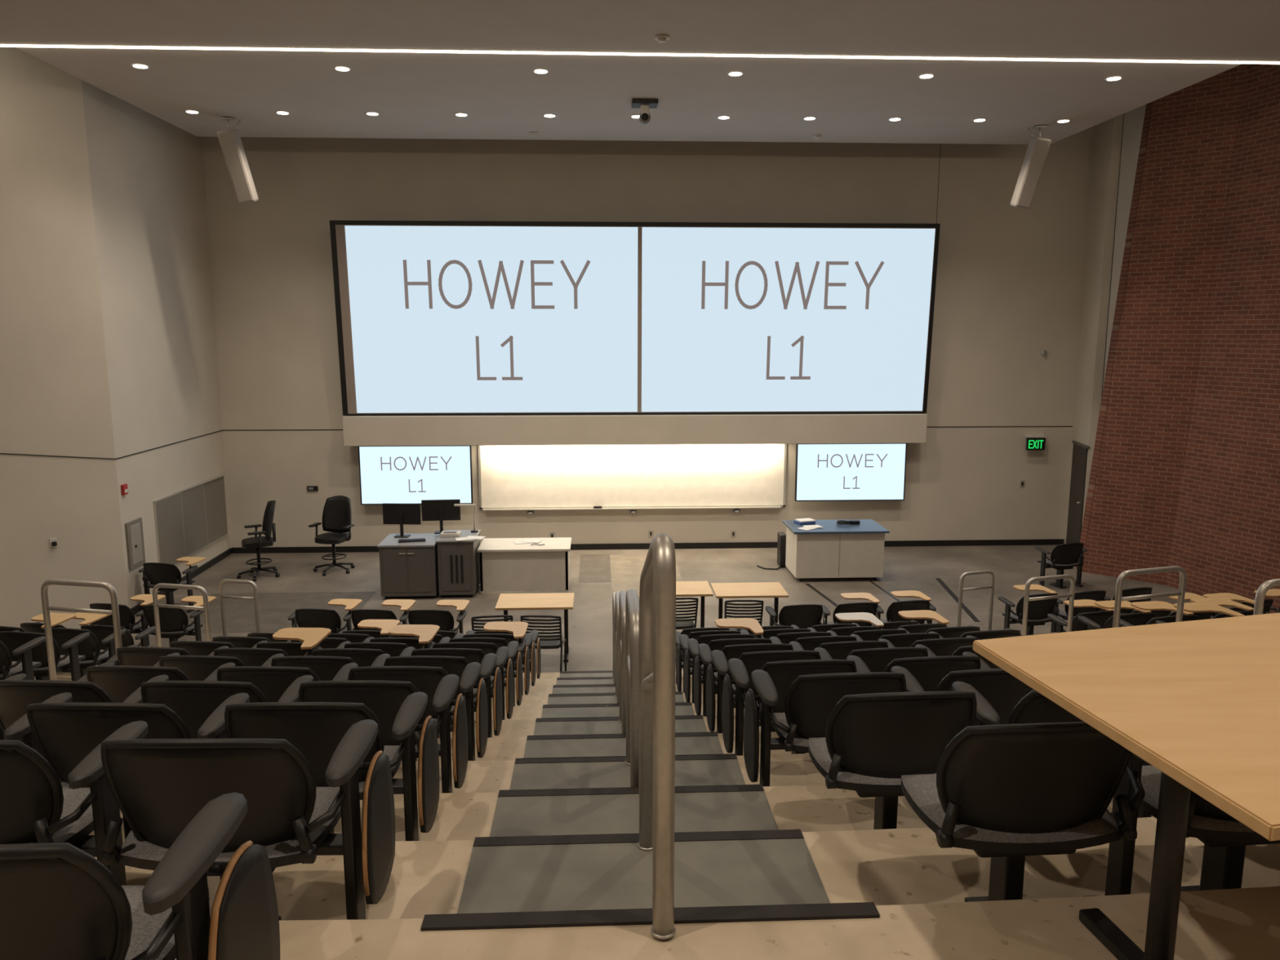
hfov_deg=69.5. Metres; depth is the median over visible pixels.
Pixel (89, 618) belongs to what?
desk
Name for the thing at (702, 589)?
table
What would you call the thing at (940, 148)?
trim
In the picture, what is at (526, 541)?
paper sheets
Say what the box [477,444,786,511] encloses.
whiteboard
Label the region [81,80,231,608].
wall
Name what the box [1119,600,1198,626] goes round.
chair
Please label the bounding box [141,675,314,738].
chair
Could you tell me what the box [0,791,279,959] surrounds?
chair
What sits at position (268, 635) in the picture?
chair
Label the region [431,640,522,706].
chair
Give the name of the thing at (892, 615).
chair
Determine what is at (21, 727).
chair
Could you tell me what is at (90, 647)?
chair
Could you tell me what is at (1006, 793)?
chair
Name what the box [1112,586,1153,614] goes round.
chair
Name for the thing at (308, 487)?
wall control panel
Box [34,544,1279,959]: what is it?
floor
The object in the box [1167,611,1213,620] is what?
chair
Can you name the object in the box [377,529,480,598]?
desk
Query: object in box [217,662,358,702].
chair
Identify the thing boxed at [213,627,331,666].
chair
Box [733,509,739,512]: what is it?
sensor
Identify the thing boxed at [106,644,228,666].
chair
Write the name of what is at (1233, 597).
chair
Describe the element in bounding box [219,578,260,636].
handrail
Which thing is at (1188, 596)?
chair
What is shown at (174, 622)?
chair
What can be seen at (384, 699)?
chair
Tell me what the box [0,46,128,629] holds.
wall
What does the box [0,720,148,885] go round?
chair
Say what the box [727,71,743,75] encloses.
recessed light
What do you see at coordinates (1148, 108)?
wall
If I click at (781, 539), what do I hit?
computer tower
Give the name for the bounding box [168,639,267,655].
chair
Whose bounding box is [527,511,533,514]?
sensor
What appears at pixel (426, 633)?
chair
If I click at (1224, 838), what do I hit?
chair
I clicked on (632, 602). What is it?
stair handrail
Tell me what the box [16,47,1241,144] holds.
ceiling panel
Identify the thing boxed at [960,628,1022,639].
chair
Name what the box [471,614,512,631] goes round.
slat-back chair
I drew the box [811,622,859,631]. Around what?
chair
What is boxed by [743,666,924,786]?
chair
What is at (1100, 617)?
chair
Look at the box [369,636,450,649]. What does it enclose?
chair
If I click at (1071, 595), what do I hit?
handrail
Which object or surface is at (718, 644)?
chair
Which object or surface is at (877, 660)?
chair
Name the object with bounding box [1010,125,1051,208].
speaker
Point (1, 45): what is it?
led strip
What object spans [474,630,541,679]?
chair
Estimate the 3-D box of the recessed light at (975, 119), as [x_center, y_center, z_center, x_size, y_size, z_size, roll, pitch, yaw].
[5.139,-5.449,13.958,0.210,0.022,0.210,0,9,-3]
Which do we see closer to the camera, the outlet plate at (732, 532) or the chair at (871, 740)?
the chair at (871, 740)
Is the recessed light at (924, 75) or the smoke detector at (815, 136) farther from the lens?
the smoke detector at (815, 136)
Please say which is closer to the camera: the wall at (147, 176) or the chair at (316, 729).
the chair at (316, 729)
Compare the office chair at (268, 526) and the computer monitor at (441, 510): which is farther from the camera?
the office chair at (268, 526)
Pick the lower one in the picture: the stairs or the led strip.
the stairs
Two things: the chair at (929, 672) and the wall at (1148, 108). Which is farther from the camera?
the wall at (1148, 108)
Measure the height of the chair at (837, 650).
0.796 m
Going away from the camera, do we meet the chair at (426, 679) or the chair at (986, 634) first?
the chair at (426, 679)
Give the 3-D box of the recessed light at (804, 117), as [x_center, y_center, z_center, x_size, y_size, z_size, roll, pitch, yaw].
[2.548,-5.430,13.841,0.210,0.022,0.210,0,9,-3]
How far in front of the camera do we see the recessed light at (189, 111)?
13.40 m
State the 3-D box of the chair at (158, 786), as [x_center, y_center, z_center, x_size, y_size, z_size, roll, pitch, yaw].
[-1.125,1.020,2.704,0.692,0.796,0.563,0,9,-1]
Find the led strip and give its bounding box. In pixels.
[0,44,1279,64]
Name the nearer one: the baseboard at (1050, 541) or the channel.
the channel
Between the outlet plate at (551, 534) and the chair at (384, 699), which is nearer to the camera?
the chair at (384, 699)
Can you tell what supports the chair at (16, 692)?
on the floor
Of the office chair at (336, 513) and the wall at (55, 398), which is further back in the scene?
the office chair at (336, 513)
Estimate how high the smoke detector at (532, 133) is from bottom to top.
0.050 m
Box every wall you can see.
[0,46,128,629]
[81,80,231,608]
[201,125,1094,547]
[1063,114,1123,543]
[1075,101,1153,568]
[1081,63,1279,613]
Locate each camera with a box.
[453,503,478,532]
[631,98,657,124]
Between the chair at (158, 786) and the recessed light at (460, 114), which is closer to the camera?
the chair at (158, 786)
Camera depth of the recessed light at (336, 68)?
11.24 m
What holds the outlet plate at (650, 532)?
attached to the wall at (1009, 284)
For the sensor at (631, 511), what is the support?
attached to the wall at (1009, 284)
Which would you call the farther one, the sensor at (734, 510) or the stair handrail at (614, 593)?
the sensor at (734, 510)
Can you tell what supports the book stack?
on the console desk at (832, 550)
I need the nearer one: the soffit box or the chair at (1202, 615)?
the chair at (1202, 615)
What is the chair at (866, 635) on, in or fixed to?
on the floor
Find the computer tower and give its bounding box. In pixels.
[756,532,786,569]
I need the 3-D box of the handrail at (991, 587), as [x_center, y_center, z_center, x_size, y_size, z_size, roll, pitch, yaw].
[4.565,1.695,12.539,0.548,0.944,0.047,-3,9,-17]
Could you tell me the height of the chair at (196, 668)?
0.796 m
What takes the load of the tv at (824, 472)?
attached to the wall at (1009, 284)
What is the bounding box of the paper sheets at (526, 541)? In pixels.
[512,539,542,544]
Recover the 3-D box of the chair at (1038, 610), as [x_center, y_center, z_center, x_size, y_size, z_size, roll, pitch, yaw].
[5.152,1.809,12.297,0.803,0.796,0.730,-2,9,-11]
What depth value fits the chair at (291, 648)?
7.30 m
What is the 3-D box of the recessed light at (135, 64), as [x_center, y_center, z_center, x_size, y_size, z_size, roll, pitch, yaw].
[-6.036,-5.003,11.143,0.210,0.022,0.210,0,9,-3]
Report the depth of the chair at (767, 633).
9.07 m
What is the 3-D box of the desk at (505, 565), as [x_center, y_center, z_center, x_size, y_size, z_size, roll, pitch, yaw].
[-1.864,1.397,15.110,1.470,0.730,0.850,0,9,-3]
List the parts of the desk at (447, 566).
control touch panel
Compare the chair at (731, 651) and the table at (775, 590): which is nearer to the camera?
the chair at (731, 651)
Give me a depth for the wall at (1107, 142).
16.72 m
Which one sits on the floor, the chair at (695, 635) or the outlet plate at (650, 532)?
the chair at (695, 635)
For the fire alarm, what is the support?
attached to the wall at (147, 176)
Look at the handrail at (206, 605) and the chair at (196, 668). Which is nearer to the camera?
the chair at (196, 668)
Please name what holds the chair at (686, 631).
on the floor
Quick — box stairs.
[421,670,879,931]
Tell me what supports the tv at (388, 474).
attached to the wall at (1009, 284)
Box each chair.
[0,613,75,631]
[0,631,89,680]
[0,636,45,679]
[0,673,168,742]
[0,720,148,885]
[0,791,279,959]
[4,692,72,758]
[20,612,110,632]
[26,692,249,839]
[42,627,126,677]
[77,661,235,702]
[80,625,155,649]
[89,594,165,645]
[100,719,395,920]
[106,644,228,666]
[138,556,205,612]
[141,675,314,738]
[142,595,216,643]
[153,652,284,680]
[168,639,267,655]
[211,635,290,648]
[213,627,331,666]
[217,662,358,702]
[224,691,439,840]
[236,500,279,581]
[246,631,288,641]
[256,640,351,656]
[271,653,390,680]
[288,598,362,633]
[290,636,374,648]
[298,674,467,793]
[308,495,355,576]
[311,646,415,666]
[326,619,399,643]
[342,630,385,638]
[343,624,439,657]
[347,662,488,761]
[351,599,416,631]
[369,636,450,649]
[383,653,502,737]
[390,633,463,643]
[408,599,470,634]
[410,646,513,719]
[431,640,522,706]
[436,630,474,638]
[448,621,529,695]
[462,632,536,686]
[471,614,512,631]
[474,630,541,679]
[520,614,566,672]
[675,597,698,629]
[675,617,764,693]
[675,629,749,684]
[680,627,737,675]
[684,636,782,703]
[693,641,804,716]
[706,647,832,733]
[721,655,870,755]
[724,600,764,631]
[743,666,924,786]
[746,625,799,634]
[762,627,816,639]
[765,604,830,628]
[776,630,837,644]
[795,634,863,650]
[808,680,999,829]
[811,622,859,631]
[818,638,895,659]
[826,592,884,626]
[830,612,884,635]
[845,644,936,671]
[852,627,910,640]
[877,631,943,647]
[880,590,936,623]
[881,620,919,629]
[883,651,991,691]
[897,609,949,633]
[901,721,1151,902]
[910,635,980,656]
[925,625,981,638]
[935,668,1033,724]
[951,645,1000,668]
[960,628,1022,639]
[997,584,1062,635]
[1008,689,1151,817]
[1035,542,1087,588]
[1047,599,1114,632]
[1057,590,1110,620]
[1077,600,1155,630]
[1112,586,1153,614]
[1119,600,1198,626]
[1130,609,1171,617]
[1139,764,1279,891]
[1155,601,1244,623]
[1167,592,1219,616]
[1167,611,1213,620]
[1190,596,1253,618]
[1203,592,1271,613]
[1239,599,1276,612]
[1253,588,1279,613]
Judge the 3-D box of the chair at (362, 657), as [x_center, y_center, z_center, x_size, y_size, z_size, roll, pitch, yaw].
[-2.012,1.529,6.775,0.678,0.796,0.563,0,9,0]
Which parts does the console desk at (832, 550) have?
cable coil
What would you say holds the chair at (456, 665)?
on the floor
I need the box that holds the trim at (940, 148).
[0,148,1072,459]
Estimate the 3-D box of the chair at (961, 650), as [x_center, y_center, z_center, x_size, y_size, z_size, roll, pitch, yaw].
[2.320,1.392,6.185,0.678,0.796,0.563,-1,9,-6]
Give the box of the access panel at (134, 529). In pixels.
[124,517,145,569]
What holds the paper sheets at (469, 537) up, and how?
on the desk at (447, 566)
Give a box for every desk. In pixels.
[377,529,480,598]
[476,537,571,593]
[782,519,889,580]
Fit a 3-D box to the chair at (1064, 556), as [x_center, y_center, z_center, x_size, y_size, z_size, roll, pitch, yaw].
[6.892,1.362,15.116,0.793,0.796,0.574,-2,9,-13]
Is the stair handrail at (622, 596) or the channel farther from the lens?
the channel
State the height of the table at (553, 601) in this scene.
0.740 m
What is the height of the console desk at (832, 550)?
0.950 m
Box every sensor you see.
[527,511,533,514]
[630,510,636,513]
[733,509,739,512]
[1040,350,1047,355]
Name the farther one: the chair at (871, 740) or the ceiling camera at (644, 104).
the ceiling camera at (644, 104)
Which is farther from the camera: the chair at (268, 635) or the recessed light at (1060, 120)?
the recessed light at (1060, 120)
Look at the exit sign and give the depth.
17.71 m
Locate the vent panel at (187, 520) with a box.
[152,474,230,564]
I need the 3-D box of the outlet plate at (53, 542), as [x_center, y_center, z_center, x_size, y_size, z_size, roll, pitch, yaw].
[-7.961,0.858,12.535,0.055,0.130,0.090,5,10,30]
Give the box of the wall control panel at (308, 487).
[306,485,318,490]
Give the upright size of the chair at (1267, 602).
0.796 m
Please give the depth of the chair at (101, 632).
9.99 m
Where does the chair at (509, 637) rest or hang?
on the floor
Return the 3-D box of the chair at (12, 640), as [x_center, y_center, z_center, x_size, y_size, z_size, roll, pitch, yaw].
[-5.503,1.707,8.564,0.678,0.796,0.563,1,9,5]
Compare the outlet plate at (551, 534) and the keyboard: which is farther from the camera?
the outlet plate at (551, 534)
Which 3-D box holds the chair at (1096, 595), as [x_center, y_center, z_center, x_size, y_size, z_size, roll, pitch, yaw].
[5.914,1.796,12.374,0.678,0.796,0.563,-2,9,-12]
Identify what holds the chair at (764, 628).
on the floor
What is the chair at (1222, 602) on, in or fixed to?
on the floor
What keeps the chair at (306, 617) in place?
on the floor
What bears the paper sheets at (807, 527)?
on the console desk at (832, 550)
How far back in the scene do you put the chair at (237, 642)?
8.14 m
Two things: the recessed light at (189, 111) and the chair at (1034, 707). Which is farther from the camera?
the recessed light at (189, 111)
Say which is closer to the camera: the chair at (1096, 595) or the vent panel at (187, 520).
the chair at (1096, 595)
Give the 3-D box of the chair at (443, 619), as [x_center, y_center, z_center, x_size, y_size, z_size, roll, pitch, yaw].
[-2.522,1.916,11.618,0.678,0.796,0.713,0,9,1]
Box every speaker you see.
[217,117,258,204]
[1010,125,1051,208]
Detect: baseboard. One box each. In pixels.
[130,547,231,614]
[231,538,1063,553]
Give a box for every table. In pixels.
[494,592,574,662]
[675,581,713,627]
[710,582,788,627]
[973,613,1279,959]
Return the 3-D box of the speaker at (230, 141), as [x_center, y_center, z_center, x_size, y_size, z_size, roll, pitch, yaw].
[-6.064,-4.805,13.908,0.414,1.240,0.476,0,9,-3]
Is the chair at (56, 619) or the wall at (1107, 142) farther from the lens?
the wall at (1107, 142)
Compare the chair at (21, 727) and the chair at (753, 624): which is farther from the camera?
the chair at (753, 624)
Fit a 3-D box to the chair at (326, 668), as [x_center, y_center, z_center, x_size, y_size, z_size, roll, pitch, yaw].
[-1.976,1.427,5.960,0.678,0.796,0.563,0,9,0]
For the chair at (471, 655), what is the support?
on the floor
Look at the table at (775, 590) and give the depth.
12.33 m
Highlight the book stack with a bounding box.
[793,517,815,524]
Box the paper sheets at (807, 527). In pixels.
[797,524,822,530]
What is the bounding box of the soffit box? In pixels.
[342,413,927,446]
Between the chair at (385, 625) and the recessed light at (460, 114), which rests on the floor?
the chair at (385, 625)
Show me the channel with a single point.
(947, 588)
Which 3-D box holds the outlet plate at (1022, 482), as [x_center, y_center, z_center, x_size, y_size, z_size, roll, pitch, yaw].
[7.453,0.076,17.981,0.090,0.130,0.018,0,9,-3]
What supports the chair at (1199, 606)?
on the floor
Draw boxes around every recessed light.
[130,62,150,68]
[184,109,199,113]
[275,111,290,114]
[333,66,351,71]
[364,111,379,115]
[453,112,468,116]
[532,68,549,73]
[542,113,556,117]
[630,114,639,118]
[716,115,730,119]
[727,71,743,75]
[802,116,817,119]
[888,117,902,120]
[917,73,935,78]
[972,118,986,121]
[1056,119,1071,122]
[1104,75,1123,80]
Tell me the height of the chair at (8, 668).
0.796 m
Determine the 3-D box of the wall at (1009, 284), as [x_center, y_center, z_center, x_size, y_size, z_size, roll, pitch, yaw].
[0.306,-3.126,17.230,16.400,9.000,0.150,0,9,-3]
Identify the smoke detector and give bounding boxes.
[528,131,538,136]
[654,34,669,42]
[812,134,822,138]
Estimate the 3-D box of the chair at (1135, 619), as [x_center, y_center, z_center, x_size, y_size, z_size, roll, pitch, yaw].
[5.099,1.719,9.947,0.803,0.796,0.731,-2,9,-10]
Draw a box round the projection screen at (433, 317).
[329,220,940,415]
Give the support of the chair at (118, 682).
on the floor
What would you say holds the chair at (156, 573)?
on the floor
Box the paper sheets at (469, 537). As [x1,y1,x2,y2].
[454,535,485,541]
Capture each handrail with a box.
[40,578,122,679]
[152,582,211,647]
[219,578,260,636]
[612,591,616,684]
[614,591,619,703]
[618,590,626,733]
[625,588,639,786]
[637,533,675,939]
[956,569,995,630]
[1021,574,1075,635]
[1112,565,1186,627]
[1253,578,1279,614]
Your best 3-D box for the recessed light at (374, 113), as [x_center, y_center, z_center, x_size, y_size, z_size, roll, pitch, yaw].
[-3.930,-5.384,13.551,0.210,0.022,0.210,0,9,-3]
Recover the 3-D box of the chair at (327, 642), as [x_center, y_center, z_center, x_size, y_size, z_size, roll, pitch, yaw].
[-2.785,1.731,8.414,0.678,0.796,0.563,0,9,1]
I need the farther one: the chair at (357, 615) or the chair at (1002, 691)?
the chair at (357, 615)
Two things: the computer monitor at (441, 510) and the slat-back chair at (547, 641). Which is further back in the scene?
the computer monitor at (441, 510)
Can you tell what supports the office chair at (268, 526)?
on the floor
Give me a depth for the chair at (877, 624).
9.55 m
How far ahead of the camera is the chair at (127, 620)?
11.62 m
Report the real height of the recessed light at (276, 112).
0.022 m
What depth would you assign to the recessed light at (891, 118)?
13.86 m
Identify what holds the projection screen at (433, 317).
attached to the wall at (1009, 284)
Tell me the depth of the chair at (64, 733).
3.27 m
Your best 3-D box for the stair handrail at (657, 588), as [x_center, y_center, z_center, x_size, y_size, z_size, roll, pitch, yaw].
[0.044,0.734,2.819,0.068,1.308,0.878,0,9,-3]
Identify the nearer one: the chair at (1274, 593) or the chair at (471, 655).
the chair at (471, 655)
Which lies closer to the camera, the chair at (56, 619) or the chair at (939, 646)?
the chair at (939, 646)
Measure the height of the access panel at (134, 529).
0.700 m
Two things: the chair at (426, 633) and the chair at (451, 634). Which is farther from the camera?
the chair at (451, 634)
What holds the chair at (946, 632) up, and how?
on the floor
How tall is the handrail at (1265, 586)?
1.044 m
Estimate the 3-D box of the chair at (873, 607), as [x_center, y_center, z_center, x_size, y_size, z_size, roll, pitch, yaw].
[2.751,1.868,11.921,0.678,0.796,0.713,-1,9,-7]
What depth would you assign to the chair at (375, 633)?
9.74 m
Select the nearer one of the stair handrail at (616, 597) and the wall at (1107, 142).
the stair handrail at (616, 597)
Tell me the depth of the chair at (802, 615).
11.55 m
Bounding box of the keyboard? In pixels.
[398,537,425,542]
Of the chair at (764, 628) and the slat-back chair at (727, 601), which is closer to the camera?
the chair at (764, 628)
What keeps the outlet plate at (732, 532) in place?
attached to the wall at (1009, 284)
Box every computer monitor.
[382,503,421,537]
[421,499,460,533]
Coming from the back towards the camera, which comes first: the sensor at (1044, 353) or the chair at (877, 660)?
the sensor at (1044, 353)
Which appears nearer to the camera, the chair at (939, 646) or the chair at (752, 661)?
the chair at (752, 661)
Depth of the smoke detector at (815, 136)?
15.02 m
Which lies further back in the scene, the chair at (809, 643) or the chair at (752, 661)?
the chair at (809, 643)
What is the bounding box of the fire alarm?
[120,484,128,495]
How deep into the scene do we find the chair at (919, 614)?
9.62 m
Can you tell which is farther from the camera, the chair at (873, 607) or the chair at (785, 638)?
the chair at (873, 607)
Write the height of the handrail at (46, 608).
1.064 m
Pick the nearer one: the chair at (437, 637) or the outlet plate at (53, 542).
the chair at (437, 637)
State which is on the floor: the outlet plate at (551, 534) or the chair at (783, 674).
the chair at (783, 674)
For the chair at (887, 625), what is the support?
on the floor
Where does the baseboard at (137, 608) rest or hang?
attached to the wall at (147, 176)
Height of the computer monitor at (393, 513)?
0.540 m
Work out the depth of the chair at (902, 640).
7.51 m
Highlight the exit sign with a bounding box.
[1025,435,1046,450]
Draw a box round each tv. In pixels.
[358,445,473,505]
[794,443,906,501]
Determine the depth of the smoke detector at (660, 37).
9.96 m
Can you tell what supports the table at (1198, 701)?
on the floor
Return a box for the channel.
[805,577,980,622]
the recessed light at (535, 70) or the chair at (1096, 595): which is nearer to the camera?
the recessed light at (535, 70)
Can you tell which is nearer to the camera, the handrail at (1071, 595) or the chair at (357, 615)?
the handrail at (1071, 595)
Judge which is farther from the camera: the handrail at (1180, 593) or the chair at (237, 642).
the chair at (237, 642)
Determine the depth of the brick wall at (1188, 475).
14.57 m
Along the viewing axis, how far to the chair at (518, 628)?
8.41 m
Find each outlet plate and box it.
[48,537,57,548]
[549,532,554,537]
[648,530,653,537]
[730,530,735,537]
[1019,480,1024,487]
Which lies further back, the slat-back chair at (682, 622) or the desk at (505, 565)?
the desk at (505, 565)
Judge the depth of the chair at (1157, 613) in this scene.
10.57 m

